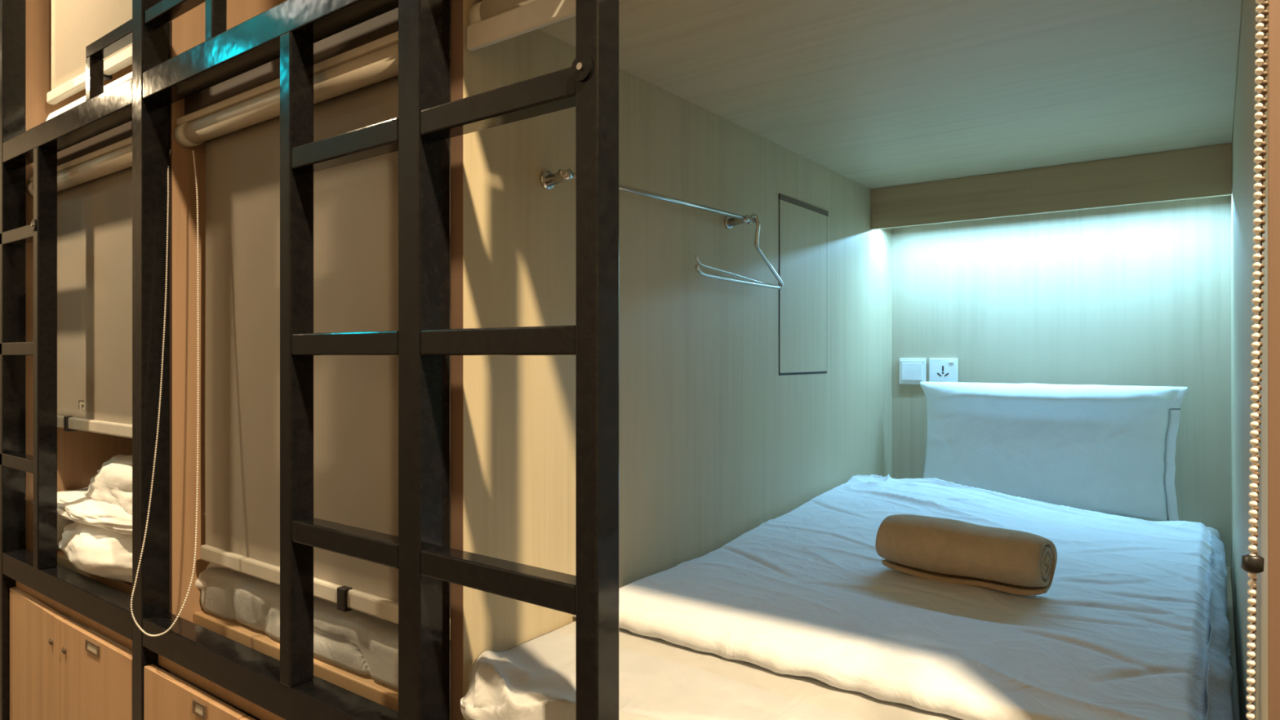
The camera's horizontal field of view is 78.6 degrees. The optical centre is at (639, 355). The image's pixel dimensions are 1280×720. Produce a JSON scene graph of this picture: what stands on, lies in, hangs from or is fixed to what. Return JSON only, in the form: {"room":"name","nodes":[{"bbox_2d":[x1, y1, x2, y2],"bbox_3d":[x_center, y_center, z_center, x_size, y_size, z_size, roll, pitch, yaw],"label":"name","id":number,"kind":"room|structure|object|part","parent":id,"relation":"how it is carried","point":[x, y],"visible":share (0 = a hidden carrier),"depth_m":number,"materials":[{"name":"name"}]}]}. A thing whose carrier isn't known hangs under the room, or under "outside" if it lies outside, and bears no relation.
{"room":"dormitory","nodes":[
{"label":"dormitory","id":0,"kind":"room"},
{"bbox_2d":[26,0,132,552],"bbox_3d":[-1.298,-0.600,3.183,0.030,2.500,1.971,0,0,36],"label":"wall","id":1,"kind":"structure","parent":0,"point":[81,454],"depth_m":2.41,"materials":[{"name":"brown wood"}]},
{"bbox_2d":[50,607,132,653],"bbox_3d":[-1.112,1.275,1.861,10.000,0.050,3.976,0,0,36],"label":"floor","id":2,"kind":"structure","parent":0,"point":[68,617],"depth_m":3.52,"materials":[{"name":"brown wood"}]},
{"bbox_2d":[9,580,260,719],"bbox_3d":[-1.382,0.949,2.236,0.914,0.598,0.482,0,0,36],"label":"base cabinet","id":3,"kind":"object","parent":2,"relation":"on","point":[60,668],"visible":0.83,"depth_m":2.05,"materials":[{"name":"brown wood"}]},
{"bbox_3d":[-1.692,0.931,2.194,0.457,0.478,0.018,0,0,38],"label":"door","id":4,"kind":"part","parent":3,"relation":"part of","materials":[{"name":"brown wood"}]},
{"bbox_3d":[-1.497,0.675,2.079,0.914,0.050,0.020,0,0,36],"label":"panel","id":5,"kind":"part","parent":3,"relation":"part of","materials":[{"name":"brown wood"}]},
{"bbox_3d":[-1.330,0.931,1.918,0.447,0.478,0.018,0,0,36],"label":"door","id":6,"kind":"part","parent":3,"relation":"part of","materials":[{"name":"brown wood"}]},
{"bbox_2d":[143,654,284,719],"bbox_3d":[-0.600,0.949,1.659,0.914,0.598,0.482,0,0,36],"label":"base cabinet","id":7,"kind":"object","parent":2,"relation":"on","point":[166,696],"visible":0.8,"depth_m":1.64,"materials":[{"name":"brown wood"}]},
{"bbox_3d":[-0.930,0.931,1.623,0.420,0.478,0.018,0,0,36],"label":"door","id":8,"kind":"part","parent":7,"relation":"part of","materials":[{"name":"brown wood"}]},
{"bbox_3d":[-0.563,0.931,1.352,0.484,0.478,0.018,0,0,36],"label":"door","id":9,"kind":"part","parent":7,"relation":"part of","materials":[{"name":"brown wood"}]},
{"bbox_2d":[0,0,449,719],"bbox_3d":[-1.381,-0.300,1.978,3.272,3.100,0.058,0,0,36],"label":"frame","id":10,"kind":"object","parent":2,"relation":"on","point":[158,81],"visible":0.98,"depth_m":1.64,"materials":[{"name":"black metal"}]},
{"bbox_3d":[-1.895,-0.300,2.357,0.053,3.100,0.058,0,0,36],"label":"post","id":11,"kind":"part","parent":10,"relation":"part of","materials":[{"name":"black metal"}]},
{"bbox_2d":[0,146,57,569],"bbox_3d":[-1.914,0.007,2.357,0.700,1.156,0.053,0,0,36],"label":"ladder","id":12,"kind":"object","parent":10,"relation":"attached to","point":[42,229],"visible":0.89,"depth_m":2.15,"materials":[{"name":"black metal"}]},
{"bbox_3d":[-1.505,-0.601,2.069,0.918,0.060,0.055,0,0,36],"label":"rail","id":13,"kind":"part","parent":10,"relation":"part of","materials":[{"name":"black metal"}]},
{"bbox_3d":[-1.505,0.617,2.069,0.918,0.064,0.055,0,0,36],"label":"rail","id":14,"kind":"part","parent":10,"relation":"part of","materials":[{"name":"black metal"}]},
{"bbox_2d":[46,0,132,104],"bbox_3d":[-1.464,-1.268,2.121,0.956,1.015,0.064,0,0,36],"label":"roller blind","id":15,"kind":"object","parent":10,"relation":"attached to","point":[76,24],"visible":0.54,"depth_m":2.26,"materials":[{"name":"fabric"}]},
{"bbox_3d":[-1.256,-0.754,1.873,0.286,0.030,0.030,0,0,36],"label":"guard rail","id":16,"kind":"part","parent":10,"relation":"part of","materials":[{"name":"black metal"}]},
{"bbox_3d":[-1.114,-0.300,1.781,0.053,3.100,0.058,0,0,36],"label":"post","id":17,"kind":"part","parent":10,"relation":"part of","materials":[{"name":"black metal"}]},
{"bbox_3d":[-0.971,-0.754,1.663,0.316,0.030,0.030,0,0,36],"label":"guard rail","id":18,"kind":"part","parent":10,"relation":"part of","materials":[{"name":"black metal"}]},
{"bbox_3d":[-0.724,-0.601,1.492,0.918,0.060,0.055,0,0,36],"label":"rail","id":19,"kind":"part","parent":10,"relation":"part of","materials":[{"name":"black metal"}]},
{"bbox_3d":[-0.724,0.617,1.492,0.918,0.064,0.055,0,0,36],"label":"rail","id":20,"kind":"part","parent":10,"relation":"part of","materials":[{"name":"black metal"}]},
{"bbox_3d":[-0.333,-0.300,1.204,0.053,3.100,0.058,0,0,36],"label":"post","id":21,"kind":"part","parent":10,"relation":"part of","materials":[{"name":"black metal"}]},
{"bbox_2d":[280,0,618,719],"bbox_3d":[-0.337,0.340,1.193,0.735,1.821,0.053,0,0,36],"label":"ladder","id":22,"kind":"object","parent":2,"relation":"on","point":[590,86],"visible":0.91,"depth_m":1.06,"materials":[{"name":"black metal"}]},
{"bbox_2d":[169,0,286,622],"bbox_3d":[-0.498,-0.600,2.592,0.030,2.500,1.971,0,0,36],"label":"wall","id":23,"kind":"structure","parent":0,"point":[187,31],"depth_m":1.82,"materials":[{"name":"brown wood"}]},
{"bbox_2d":[28,136,132,182],"bbox_3d":[-1.473,-0.536,2.108,0.960,0.016,0.020,0,0,36],"label":"batten","id":24,"kind":"object","parent":23,"relation":"attached to","point":[128,141],"visible":0.32,"depth_m":2.08,"materials":[{"name":"brown wood"}]},
{"bbox_2d":[57,120,132,165],"bbox_3d":[-0.891,-0.573,2.897,0.962,0.055,1.945,0,0,36],"label":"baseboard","id":25,"kind":"structure","parent":23,"relation":"attached to","point":[124,131],"depth_m":2.12,"materials":[{"name":"brown wood"}]},
{"bbox_2d":[26,144,132,438],"bbox_3d":[-1.464,-0.157,2.121,0.956,0.757,0.064,0,0,36],"label":"roller blind","id":26,"kind":"object","parent":25,"relation":"attached to","point":[95,196],"visible":0.6,"depth_m":2.18,"materials":[{"name":"fabric"}]},
{"bbox_2d":[45,71,132,120],"bbox_3d":[-0.912,-0.675,2.875,0.932,0.146,1.855,0,0,36],"label":"mattress","id":27,"kind":"object","parent":25,"relation":"on","point":[128,76],"visible":0.07,"depth_m":2.22,"materials":[{"name":"white fabric"}]},
{"bbox_2d":[57,546,132,595],"bbox_3d":[-0.885,0.618,2.905,0.962,0.035,1.925,0,0,36],"label":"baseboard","id":28,"kind":"structure","parent":23,"relation":"attached to","point":[62,559],"depth_m":2.16,"materials":[{"name":"brown wood"}]},
{"bbox_3d":[-0.872,0.556,2.930,0.932,0.083,1.820,0,0,36],"label":"mattress","id":29,"kind":"object","parent":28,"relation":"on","visible":0},
{"bbox_2d":[31,454,223,589],"bbox_3d":[-1.361,0.424,2.191,1.172,0.318,0.421,0,0,36],"label":"duvet","id":30,"kind":"object","parent":29,"relation":"on","point":[95,522],"visible":0.42,"depth_m":2.04,"materials":[{"name":"white fabric"}]},
{"bbox_2d":[450,0,892,719],"bbox_3d":[0.301,-0.600,2.002,0.030,2.500,1.971,0,0,36],"label":"wall","id":31,"kind":"structure","parent":0,"point":[716,445],"depth_m":1.59,"materials":[{"name":"brown wood"}]},
{"bbox_2d":[130,20,450,641],"bbox_3d":[-0.696,0.034,1.502,0.972,1.138,0.147,0,0,36],"label":"roller blind","id":32,"kind":"object","parent":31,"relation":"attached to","point":[356,203],"visible":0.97,"depth_m":1.53,"materials":[{"name":"fabric"}]},
{"bbox_3d":[-1.024,0.057,1.714,0.193,1.095,0.101,0,0,36],"label":"bead chain","id":33,"kind":"part","parent":32,"relation":"part of","materials":[{"name":"white plastic"}]},
{"bbox_2d":[176,10,450,124],"bbox_3d":[-0.673,-0.536,1.518,0.960,0.016,0.020,0,0,36],"label":"batten","id":34,"kind":"object","parent":31,"relation":"attached to","point":[393,38],"visible":0.52,"depth_m":1.47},
{"bbox_2d":[184,0,450,115],"bbox_3d":[-0.091,-0.573,2.307,0.962,0.055,1.945,0,0,36],"label":"bed frame","id":35,"kind":"structure","parent":31,"relation":"attached to","point":[386,24],"depth_m":1.49,"materials":[{"name":"brown wood"}]},
{"bbox_2d":[193,609,450,719],"bbox_3d":[-0.086,0.618,2.315,0.962,0.035,1.925,0,0,36],"label":"bed frame","id":36,"kind":"structure","parent":31,"relation":"attached to","point":[363,685],"depth_m":1.52,"materials":[{"name":"brown wood"}]},
{"bbox_2d":[539,168,756,228],"bbox_3d":[0.055,-0.308,1.596,0.056,0.045,0.690,0,0,36],"label":"rail","id":37,"kind":"object","parent":31,"relation":"attached to","point":[548,180],"visible":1,"depth_m":1.52,"materials":[{"name":"silver metal"}]},
{"bbox_2d":[694,213,783,288],"bbox_3d":[0.231,-0.251,1.816,0.040,0.170,0.405,0,0,36],"label":"hanger","id":38,"kind":"object","parent":37,"relation":"hanging from","point":[758,283],"visible":0.98,"depth_m":1.85,"materials":[{"name":"silver metal"}]},
{"bbox_3d":[0.309,-0.251,1.907,0.021,0.170,0.166,0,0,36],"label":"hook arm","id":39,"kind":"part","parent":38,"relation":"part of","materials":[{"name":"silver metal"}]},
{"bbox_2d":[778,193,828,375],"bbox_3d":[0.462,-0.187,2.192,0.004,0.480,0.319,0,0,36],"label":"access hatch","id":40,"kind":"object","parent":31,"relation":"attached to","point":[802,226],"visible":0.99,"depth_m":2.18,"materials":[{"name":"brown wood"}]},
{"bbox_3d":[0.462,-0.420,2.192,0.004,0.014,0.319,0,0,36],"label":"finger pull","id":41,"kind":"part","parent":40,"relation":"part of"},
{"bbox_2d":[478,0,1242,189],"bbox_3d":[0.707,-0.573,1.716,0.964,0.035,1.951,0,0,36],"label":"ceiling","id":42,"kind":"structure","parent":0,"point":[877,94],"depth_m":1.54,"materials":[{"name":"brown wood"}]},
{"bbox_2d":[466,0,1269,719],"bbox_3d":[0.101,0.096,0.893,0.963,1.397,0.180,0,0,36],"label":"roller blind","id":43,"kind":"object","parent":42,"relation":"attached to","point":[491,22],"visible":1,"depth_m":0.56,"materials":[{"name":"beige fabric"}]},
{"bbox_3d":[0.470,0.096,0.608,0.021,1.397,0.158,0,0,36],"label":"bead chain","id":44,"kind":"part","parent":43,"relation":"part of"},
{"bbox_3d":[0.483,0.074,0.612,0.015,1.353,0.146,0,0,36],"label":"bead chain","id":45,"kind":"part","parent":43,"relation":"part of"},
{"bbox_2d":[871,142,1231,230],"bbox_3d":[1.200,-0.488,2.383,0.963,0.134,0.140,0,0,36],"label":"board","id":46,"kind":"object","parent":42,"relation":"attached to","point":[1200,172],"visible":1,"depth_m":2.27,"materials":[{"name":"brown wood"}]},
{"bbox_2d":[892,195,1231,568],"bbox_3d":[0.455,-0.300,3.145,7.400,3.100,0.050,0,0,36],"label":"wall","id":47,"kind":"structure","parent":0,"point":[1139,295],"depth_m":2.42,"materials":[{"name":"brown wood"}]},
{"bbox_2d":[899,358,926,384],"bbox_3d":[0.953,0.056,2.736,0.092,0.092,0.016,0,0,36],"label":"light switch","id":48,"kind":"object","parent":47,"relation":"attached to","point":[912,371],"visible":0.93,"depth_m":2.73,"materials":[{"name":"white plastic"}]},
{"bbox_2d":[928,358,957,382],"bbox_3d":[1.038,0.056,2.676,0.094,0.092,0.014,0,0,36],"label":"power socket","id":49,"kind":"object","parent":47,"relation":"attached to","point":[940,370],"visible":0.83,"depth_m":2.67,"materials":[{"name":"white plastic"}]},
{"bbox_2d":[1226,567,1240,719],"bbox_3d":[0.715,0.618,1.725,0.962,0.035,1.925,0,0,36],"label":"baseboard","id":50,"kind":"structure","parent":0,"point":[1236,704],"depth_m":1.59,"materials":[{"name":"brown wood"}]},
{"bbox_2d":[1146,520,1220,540],"bbox_3d":[0.701,0.542,1.723,0.933,0.112,1.915,0,0,36],"label":"mattress","id":51,"kind":"object","parent":50,"relation":"on","point":[1214,531],"visible":0.12,"depth_m":2.17,"materials":[{"name":"white fabric"}]},
{"bbox_2d":[460,618,1233,719],"bbox_3d":[0.383,0.517,1.285,0.945,0.133,1.017,0,0,36],"label":"sheet","id":52,"kind":"object","parent":51,"relation":"on","point":[535,678],"visible":0.15,"depth_m":1.12,"materials":[{"name":"white fabric"}]},
{"bbox_2d":[573,474,1233,719],"bbox_3d":[0.666,0.428,1.668,0.946,0.135,1.435,0,0,36],"label":"duvet","id":53,"kind":"object","parent":51,"relation":"on","point":[1131,623],"visible":0.87,"depth_m":1.34,"materials":[{"name":"white fabric"}]},
{"bbox_2d":[875,514,1057,595],"bbox_3d":[0.620,0.380,1.505,0.310,0.120,0.131,0,0,43],"label":"rolled towel","id":54,"kind":"object","parent":53,"relation":"on","point":[947,550],"visible":1,"depth_m":1.46,"materials":[{"name":"brown fabric"}]},
{"bbox_2d":[920,381,1187,520],"bbox_3d":[1.216,0.274,2.375,0.733,0.376,0.136,0,0,35],"label":"pillow","id":55,"kind":"object","parent":51,"relation":"on","point":[1105,449],"visible":0.94,"depth_m":2.31,"materials":[{"name":"fabric"}]},
{"bbox_2d":[1231,0,1279,719],"bbox_3d":[1.101,-0.600,1.413,0.030,2.500,1.971,0,0,36],"label":"wall","id":56,"kind":"structure","parent":0,"point":[1267,677],"depth_m":0.85,"materials":[{"name":"brown wood"}]},
{"bbox_3d":[-0.084,0.559,2.324,0.932,0.078,1.858,0,0,36],"label":"mattress","id":57,"kind":"object","parent":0,"visible":0},
{"bbox_2d":[200,567,450,710],"bbox_3d":[-0.454,0.539,1.822,0.940,0.105,0.678,0,0,36],"label":"bedding","id":58,"kind":"object","parent":57,"relation":"on","point":[353,640],"visible":0.09,"depth_m":1.53,"materials":[{"name":"white fabric"}]}
]}

